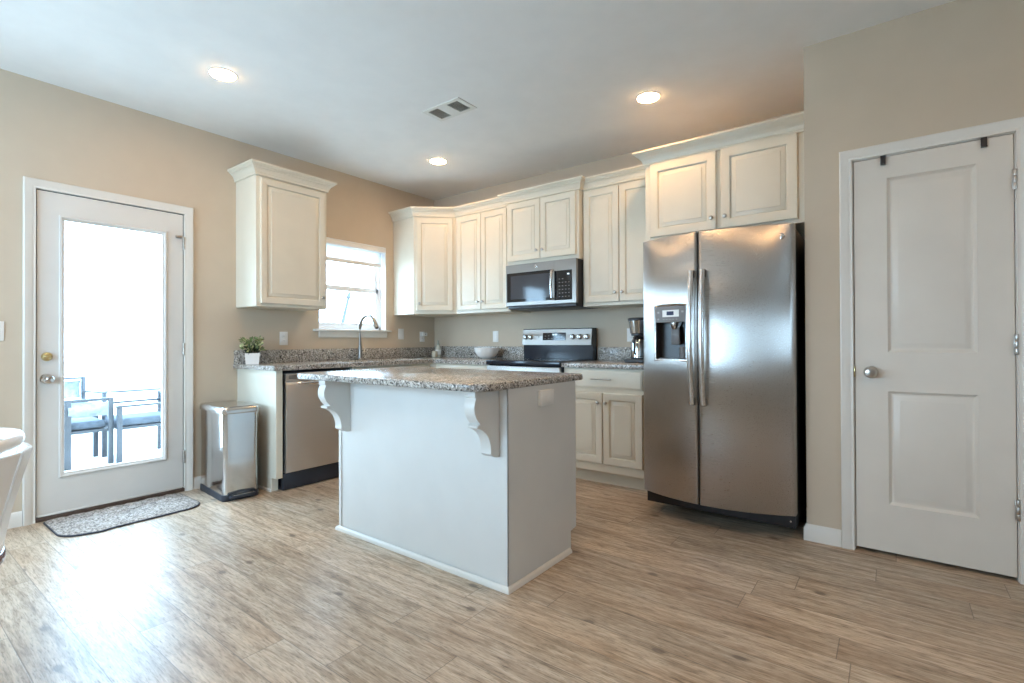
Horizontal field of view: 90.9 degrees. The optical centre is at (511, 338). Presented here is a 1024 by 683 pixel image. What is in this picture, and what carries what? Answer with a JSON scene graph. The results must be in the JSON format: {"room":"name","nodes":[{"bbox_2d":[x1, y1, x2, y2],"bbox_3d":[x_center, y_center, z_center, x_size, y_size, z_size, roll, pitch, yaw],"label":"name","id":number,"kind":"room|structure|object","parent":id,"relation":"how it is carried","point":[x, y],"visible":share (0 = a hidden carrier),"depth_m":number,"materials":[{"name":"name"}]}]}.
{"room":"kitchen","nodes":[
{"label":"kitchen","id":0,"kind":"room"},
{"bbox_2d":[0,69,434,512],"bbox_3d":[-2.671,-0.233,3.600,0.140,2.745,5.980,0,0,37],"label":"wall","id":1,"kind":"structure","parent":0,"point":[49,132],"depth_m":3.78,"materials":[{"name":"paint"}]},
{"bbox_2d":[0,321,3,340],"bbox_3d":[-3.059,-0.045,2.953,0.018,0.116,0.120,0,0,37],"label":"light switch","id":2,"kind":"object","parent":1,"relation":"attached to","point":[1,322],"visible":1,"depth_m":3.00,"materials":[{"name":"white plastic"}]},
{"bbox_2d":[8,511,21,528],"bbox_3d":[-3.647,1.090,2.164,0.014,0.090,2.238,0,0,37],"label":"baseboard","id":3,"kind":"structure","parent":1,"relation":"attached to","point":[15,520],"depth_m":3.03,"materials":[{"name":"paint"}]},
{"bbox_2d":[22,176,192,525],"bbox_3d":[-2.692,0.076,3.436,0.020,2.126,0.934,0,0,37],"label":"trim","id":4,"kind":"structure","parent":1,"relation":"attached to","point":[30,184],"depth_m":3.11,"materials":[{"name":"paint"}]},
{"bbox_2d":[35,487,184,522],"bbox_3d":[-2.747,1.126,3.474,0.152,0.026,0.830,0,0,37],"label":"threshold","id":5,"kind":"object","parent":1,"relation":"attached to","point":[46,518],"depth_m":3.38,"materials":[{"name":"brown wood"}]},
{"bbox_2d":[36,189,184,517],"bbox_3d":[-2.691,0.091,3.437,0.111,2.041,0.821,0,0,37],"label":"door","id":6,"kind":"structure","parent":1,"relation":"in","point":[58,491],"depth_m":3.30,"materials":[{"name":"paint"}]},
{"bbox_2d":[193,476,200,489],"bbox_3d":[-2.312,1.095,3.933,0.014,0.090,0.319,0,0,37],"label":"baseboard","id":7,"kind":"structure","parent":1,"relation":"attached to","point":[196,480],"depth_m":3.82,"materials":[{"name":"paint"}]},
{"bbox_2d":[227,159,336,310],"bbox_3d":[-1.891,-0.799,4.194,0.396,1.102,0.734,0,0,37],"label":"upper cabinet","id":8,"kind":"object","parent":1,"relation":"attached to","point":[281,257],"visible":1,"depth_m":4.03,"materials":[{"name":"paint"}]},
{"bbox_2d":[279,332,287,344],"bbox_3d":[-1.985,-0.001,4.382,0.008,0.116,0.074,0,0,37],"label":"wall outlet","id":9,"kind":"object","parent":1,"relation":"attached to","point":[283,336],"visible":1,"depth_m":4.38,"materials":[{"name":"white plastic"}]},
{"bbox_2d":[234,347,434,363],"bbox_3d":[-1.559,0.153,4.934,0.020,0.110,2.227,0,0,37],"label":"backsplash","id":10,"kind":"structure","parent":1,"relation":"attached to","point":[290,355],"depth_m":4.73,"materials":[{"name":"stone"}]},
{"bbox_2d":[313,237,391,337],"bbox_3d":[-1.592,-0.479,4.984,0.187,0.941,0.872,0,0,37],"label":"window","id":11,"kind":"structure","parent":1,"relation":"in","point":[326,329],"depth_m":5.16,"materials":[{"name":"plastic"}]},
{"bbox_2d":[326,238,384,267],"bbox_3d":[-1.584,-0.842,4.990,0.077,0.202,0.760,0,0,37],"label":"window shade","id":12,"kind":"object","parent":11,"relation":"attached to","point":[340,251],"visible":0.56,"depth_m":5.01,"materials":[{"name":"white fabric"}]},
{"bbox_2d":[398,329,403,338],"bbox_3d":[-1.194,-0.048,5.429,0.010,0.116,0.074,0,0,37],"label":"light switch","id":13,"kind":"object","parent":1,"relation":"attached to","point":[400,331],"visible":1,"depth_m":5.42,"materials":[{"name":"white plastic"}]},
{"bbox_2d":[420,332,424,341],"bbox_3d":[-1.011,-0.020,5.673,0.008,0.116,0.074,0,0,37],"label":"wall outlet","id":14,"kind":"object","parent":1,"relation":"attached to","point":[422,338],"visible":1,"depth_m":5.67,"materials":[{"name":"white plastic"}]},
{"bbox_2d":[388,206,471,316],"bbox_3d":[-0.826,-0.791,5.356,0.698,1.083,0.674,0,0,37],"label":"upper cabinet","id":15,"kind":"object","parent":1,"relation":"attached to","point":[424,238],"visible":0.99,"depth_m":5.15,"materials":[{"name":"paint"}]},
{"bbox_2d":[0,0,955,199],"bbox_3d":[0.372,-1.691,1.307,7.780,0.120,5.980,0,0,37],"label":"ceiling","id":16,"kind":"structure","parent":0,"point":[344,86],"depth_m":3.00,"materials":[{"name":"paint"}]},
{"bbox_2d":[209,67,236,80],"bbox_3d":[-1.761,-1.606,3.070,0.146,0.013,0.146,0,0,37],"label":"recessed light","id":17,"kind":"object","parent":16,"relation":"in","point":[219,73],"visible":1,"depth_m":3.05,"materials":[{"name":"paint"}]},
{"bbox_2d":[430,158,445,163],"bbox_3d":[-0.669,-1.601,4.562,0.146,0.013,0.146,0,0,37],"label":"recessed light","id":18,"kind":"object","parent":16,"relation":"in","point":[433,160],"visible":1,"depth_m":4.54,"materials":[{"name":"paint"}]},
{"bbox_2d":[422,97,476,121],"bbox_3d":[-0.443,-1.603,3.553,0.352,0.024,0.193,0,0,37],"label":"ceiling vent","id":19,"kind":"object","parent":16,"relation":"in","point":[454,107],"visible":1,"depth_m":3.54,"materials":[{"name":"metal"}]},
{"bbox_2d":[637,92,659,102],"bbox_3d":[0.914,-1.614,3.381,0.146,0.013,0.146,0,0,37],"label":"recessed light","id":20,"kind":"object","parent":16,"relation":"in","point":[647,97],"visible":1,"depth_m":3.36,"materials":[{"name":"paint"}]},
{"bbox_2d":[0,477,1023,682],"bbox_3d":[0.384,1.164,1.290,7.780,0.100,5.980,0,0,37],"label":"floor","id":21,"kind":"structure","parent":0,"point":[264,587],"depth_m":2.08,"materials":[{"name":"wood"}]},
{"bbox_2d":[0,428,32,564],"bbox_3d":[-1.829,0.716,1.500,0.594,0.818,0.593,0,0,-7],"label":"dining chair","id":22,"kind":"object","parent":21,"relation":"on","point":[15,454],"visible":1,"depth_m":1.60,"materials":[{"name":"white wood"}]},
{"bbox_2d":[43,493,199,536],"bbox_3d":[-2.473,1.126,3.253,0.485,0.020,0.746,0,0,37],"label":"door mat","id":23,"kind":"object","parent":21,"relation":"on","point":[98,520],"visible":1,"depth_m":3.19,"materials":[{"name":"grey fabric"}]},
{"bbox_2d":[200,400,258,501],"bbox_3d":[-2.089,0.811,3.730,0.526,0.654,0.254,-1,0,42],"label":"trash can","id":24,"kind":"object","parent":21,"relation":"on","point":[228,428],"visible":1,"depth_m":3.59,"materials":[{"name":"metal"}]},
{"bbox_2d":[237,369,282,491],"bbox_3d":[-1.965,0.689,3.903,0.607,0.900,0.062,0,0,37],"label":"end panel","id":25,"kind":"object","parent":21,"relation":"on","point":[262,388],"visible":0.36,"depth_m":3.78,"materials":[{"name":"paint"}]},
{"bbox_2d":[278,368,349,489],"bbox_3d":[-1.721,0.694,4.136,0.658,0.880,0.596,0,0,37],"label":"dishwasher","id":26,"kind":"object","parent":21,"relation":"on","point":[310,434],"visible":0.54,"depth_m":3.87,"materials":[{"name":"metal"}]},
{"bbox_2d":[344,363,429,369],"bbox_3d":[-1.294,0.691,4.754,0.654,0.900,0.895,0,0,37],"label":"base cabinet","id":27,"kind":"object","parent":21,"relation":"on","point":[424,364],"visible":0.02,"depth_m":4.55,"materials":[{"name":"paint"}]},
{"bbox_2d":[233,346,523,370],"bbox_3d":[-1.036,0.161,4.537,1.332,0.156,2.231,0,0,37],"label":"countertop","id":28,"kind":"structure","parent":27,"relation":"on","point":[290,359],"depth_m":4.74,"materials":[{"name":"stone"}]},
{"bbox_2d":[239,336,265,363],"bbox_3d":[-2.074,0.089,4.019,0.198,0.230,0.204,0,0,37],"label":"potted plant","id":29,"kind":"object","parent":28,"relation":"on","point":[251,357],"visible":1,"depth_m":3.99,"materials":[{"name":"green plant"}]},
{"bbox_2d":[357,314,378,359],"bbox_3d":[-1.371,-0.015,4.848,0.305,0.444,0.099,0,0,37],"label":"faucet","id":30,"kind":"object","parent":28,"relation":"on","point":[360,352],"visible":1,"depth_m":4.88,"materials":[{"name":"silver metal"}]},
{"bbox_2d":[432,351,436,356],"bbox_3d":[-0.853,0.172,5.558,0.047,0.072,0.047,0,0,37],"label":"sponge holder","id":31,"kind":"object","parent":28,"relation":"on","point":[434,353],"visible":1,"depth_m":5.54,"materials":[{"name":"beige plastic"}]},
{"bbox_2d":[435,341,440,356],"bbox_3d":[-0.821,0.116,5.611,0.067,0.186,0.063,0,0,37],"label":"soap bottle","id":32,"kind":"object","parent":28,"relation":"on","point":[438,349],"visible":0.89,"depth_m":5.59,"materials":[{"name":"plastic"}]},
{"bbox_2d":[474,348,498,358],"bbox_3d":[-0.258,0.149,5.116,0.255,0.110,0.255,0,0,37],"label":"bowl","id":33,"kind":"object","parent":28,"relation":"on","point":[484,353],"visible":1,"depth_m":5.02,"materials":[{"name":"white ceramic"}]},
{"bbox_2d":[318,381,575,594],"bbox_3d":[-0.374,0.678,2.801,1.302,0.896,0.818,0,0,37],"label":"kitchen island","id":34,"kind":"object","parent":21,"relation":"on","point":[478,487],"visible":0.91,"depth_m":2.50,"materials":[{"name":"paint"}]},
{"bbox_2d":[297,367,582,391],"bbox_3d":[-0.433,0.213,2.853,1.422,0.034,0.885,0,0,37],"label":"island countertop","id":35,"kind":"structure","parent":34,"relation":"on","point":[450,379],"depth_m":2.55,"materials":[{"name":"stone"}]},
{"bbox_2d":[436,363,487,369],"bbox_3d":[-0.302,0.688,4.965,0.680,0.900,0.660,0,0,37],"label":"base cabinet","id":36,"kind":"object","parent":21,"relation":"on","point":[438,365],"visible":0.02,"depth_m":4.72,"materials":[{"name":"paint"}]},
{"bbox_2d":[486,328,596,372],"bbox_3d":[0.252,0.519,4.495,0.767,1.228,0.702,0,0,37],"label":"range","id":37,"kind":"object","parent":21,"relation":"on","point":[545,350],"visible":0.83,"depth_m":4.58,"materials":[{"name":"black metal"}]},
{"bbox_2d":[486,358,592,365],"bbox_3d":[0.247,0.207,4.492,0.767,0.041,0.578,0,0,37],"label":"cooktop","id":38,"kind":"object","parent":37,"relation":"in","point":[514,361],"depth_m":4.33,"materials":[{"name":"black glass"}]},
{"bbox_2d":[564,367,647,490],"bbox_3d":[0.868,0.678,4.082,0.696,0.900,0.660,0,0,37],"label":"base cabinet","id":39,"kind":"object","parent":21,"relation":"on","point":[609,403],"visible":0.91,"depth_m":3.82,"materials":[{"name":"paint"}]},
{"bbox_2d":[561,347,643,369],"bbox_3d":[0.871,0.151,4.091,0.707,0.155,0.644,0,0,37],"label":"countertop","id":40,"kind":"structure","parent":39,"relation":"on","point":[608,357],"depth_m":4.09,"materials":[{"name":"stone"}]},
{"bbox_2d":[625,317,643,362],"bbox_3d":[1.035,0.013,4.060,0.183,0.360,0.270,0,0,37],"label":"coffee maker","id":41,"kind":"object","parent":40,"relation":"on","point":[636,325],"visible":0.64,"depth_m":3.98,"materials":[{"name":"black plastic"}]},
{"bbox_2d":[643,223,806,528],"bbox_3d":[1.429,0.242,3.316,0.865,1.760,1.132,0,0,37],"label":"refrigerator","id":42,"kind":"object","parent":21,"relation":"on","point":[724,308],"visible":0.99,"depth_m":2.88,"materials":[{"name":"silver metal"}]},
{"bbox_2d":[434,111,803,359],"bbox_3d":[0.726,-0.240,4.695,3.962,2.745,0.140,0,0,37],"label":"wall","id":43,"kind":"structure","parent":0,"point":[611,324],"depth_m":4.99,"materials":[{"name":"paint"}]},
{"bbox_2d":[435,346,523,357],"bbox_3d":[-0.363,0.145,5.414,1.312,0.121,0.020,0,0,37],"label":"backsplash","id":44,"kind":"structure","parent":43,"relation":"attached to","point":[446,351],"depth_m":5.44,"materials":[{"name":"stone"}]},
{"bbox_2d":[453,197,530,314],"bbox_3d":[-0.213,-0.795,5.070,0.705,1.083,0.394,0,0,37],"label":"upper cabinet","id":45,"kind":"object","parent":43,"relation":"attached to","point":[481,226],"visible":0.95,"depth_m":4.94,"materials":[{"name":"paint"}]},
{"bbox_2d":[493,331,498,341],"bbox_3d":[-0.172,-0.021,5.277,0.074,0.116,0.010,0,0,37],"label":"wall outlet","id":46,"kind":"object","parent":43,"relation":"attached to","point":[495,333],"visible":1,"depth_m":5.27,"materials":[{"name":"white plastic"}]},
{"bbox_2d":[497,175,584,265],"bbox_3d":[0.357,-1.007,4.602,0.895,0.669,0.454,0,0,37],"label":"upper cabinet","id":47,"kind":"object","parent":43,"relation":"attached to","point":[545,221],"visible":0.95,"depth_m":4.43,"materials":[{"name":"paint"}]},
{"bbox_2d":[506,258,597,311],"bbox_3d":[0.358,-0.468,4.571,0.737,0.402,0.496,0,0,37],"label":"microwave","id":48,"kind":"object","parent":47,"relation":"attached to","point":[555,285],"visible":0.97,"depth_m":4.38,"materials":[{"name":"silver metal"}]},
{"bbox_2d":[583,164,645,308],"bbox_3d":[0.952,-0.809,4.190,0.671,1.075,0.394,0,0,37],"label":"upper cabinet","id":49,"kind":"object","parent":43,"relation":"attached to","point":[614,202],"visible":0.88,"depth_m":4.09,"materials":[{"name":"paint"}]},
{"bbox_2d":[598,347,630,360],"bbox_3d":[1.059,0.134,4.340,0.707,0.120,0.020,0,0,37],"label":"backsplash","id":50,"kind":"structure","parent":43,"relation":"attached to","point":[604,353],"depth_m":4.45,"materials":[{"name":"stone"}]},
{"bbox_2d":[627,328,633,341],"bbox_3d":[1.032,-0.030,4.370,0.074,0.116,0.008,0,0,37],"label":"wall outlet","id":51,"kind":"object","parent":43,"relation":"attached to","point":[629,337],"visible":0.59,"depth_m":4.38,"materials":[{"name":"white plastic"}]},
{"bbox_2d":[632,112,804,240],"bbox_3d":[1.516,-1.020,3.579,1.102,0.642,0.690,0,0,37],"label":"upper cabinet","id":52,"kind":"object","parent":43,"relation":"attached to","point":[752,174],"visible":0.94,"depth_m":3.29,"materials":[{"name":"paint"}]},
{"bbox_2d":[803,0,1023,529],"bbox_3d":[3.361,-0.266,2.062,3.658,2.745,0.886,0,0,37],"label":"wall","id":53,"kind":"structure","parent":0,"point":[958,64],"depth_m":2.65,"materials":[{"name":"paint"}]},
{"bbox_2d":[804,522,841,546],"bbox_3d":[1.751,1.073,2.827,0.176,0.090,0.200,0,0,37],"label":"baseboard","id":54,"kind":"structure","parent":53,"relation":"attached to","point":[814,533],"depth_m":2.75,"materials":[{"name":"paint"}]},
{"bbox_2d":[839,117,1023,584],"bbox_3d":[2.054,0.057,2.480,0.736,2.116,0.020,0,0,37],"label":"trim","id":55,"kind":"structure","parent":53,"relation":"attached to","point":[1016,125],"depth_m":2.66,"materials":[{"name":"paint"}]},
{"bbox_2d":[854,134,1020,577],"bbox_3d":[2.056,0.079,2.476,0.623,2.032,0.102,0,0,37],"label":"door","id":56,"kind":"structure","parent":53,"relation":"in","point":[937,343],"depth_m":2.47,"materials":[{"name":"paint"}]},
{"bbox_2d":[880,155,885,164],"bbox_3d":[1.917,-0.918,2.605,0.022,0.047,0.054,0,0,37],"label":"hook","id":57,"kind":"object","parent":56,"relation":"attached to","point":[882,158],"visible":1,"depth_m":2.59,"materials":[{"name":"black metal"}]},
{"bbox_2d":[980,137,987,147],"bbox_3d":[2.222,-0.920,2.375,0.022,0.047,0.054,0,0,37],"label":"hook","id":58,"kind":"object","parent":56,"relation":"attached to","point":[983,139],"visible":1,"depth_m":2.36,"materials":[{"name":"black metal"}]},
{"label":"outside","id":59,"kind":"structure","parent":0,"visible":0},
{"bbox_2d":[64,359,160,471],"bbox_3d":[-16.910,1.458,17.915,39.860,0.100,80.000,0,0,37],"label":"ground","id":60,"kind":"structure","parent":59,"point":[138,443],"depth_m":11.85,"materials":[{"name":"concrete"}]},
{"bbox_2d":[64,377,107,404],"bbox_3d":[-5.741,0.908,6.530,0.586,0.780,0.590,0,0,26],"label":"patio chair","id":61,"kind":"object","parent":60,"relation":"on","point":[71,388],"visible":0.26,"depth_m":6.79,"materials":[{"name":"metal"}]},
{"bbox_2d":[71,402,91,404],"bbox_3d":[-5.725,0.890,6.522,0.510,0.084,0.490,0,0,26],"label":"cushion","id":62,"kind":"object","parent":61,"relation":"on","point":[81,402],"depth_m":6.58,"materials":[{"name":"fabric"}]},
{"bbox_2d":[64,397,113,470],"bbox_3d":[-4.457,0.946,5.183,0.586,0.680,0.450,0,0,37],"label":"patio chair","id":63,"kind":"object","parent":60,"relation":"on","point":[82,418],"visible":0.63,"depth_m":5.07,"materials":[{"name":"metal"}]},
{"bbox_2d":[71,417,105,430],"bbox_3d":[-4.462,0.878,5.206,0.510,0.084,0.320,0,0,37],"label":"cushion","id":64,"kind":"object","parent":63,"relation":"on","point":[84,423],"depth_m":5.09,"materials":[{"name":"fabric"}]},
{"bbox_2d":[94,384,160,392],"bbox_3d":[-4.441,0.954,6.687,0.800,0.680,1.600,0,0,37],"label":"patio table","id":65,"kind":"object","parent":60,"relation":"on","point":[132,388],"visible":0.32,"depth_m":6.17,"materials":[{"name":"metal"}]},
{"bbox_2d":[101,390,160,462],"bbox_3d":[-4.083,0.946,5.550,0.550,0.680,0.586,0,0,37],"label":"patio chair","id":66,"kind":"object","parent":60,"relation":"on","point":[122,421],"visible":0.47,"depth_m":5.40,"materials":[{"name":"metal"}]},
{"bbox_2d":[105,411,160,425],"bbox_3d":[-4.094,0.878,5.536,0.450,0.084,0.510,0,0,37],"label":"cushion","id":67,"kind":"object","parent":66,"relation":"on","point":[152,418],"depth_m":5.41,"materials":[{"name":"fabric"}]},
{"bbox_2d":[341,292,350,322],"bbox_3d":[-2.937,0.253,8.106,0.480,2.097,0.804,0,0,37],"label":"patio umbrella","id":68,"kind":"object","parent":60,"relation":"on","point":[348,296],"visible":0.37,"depth_m":8.34,"materials":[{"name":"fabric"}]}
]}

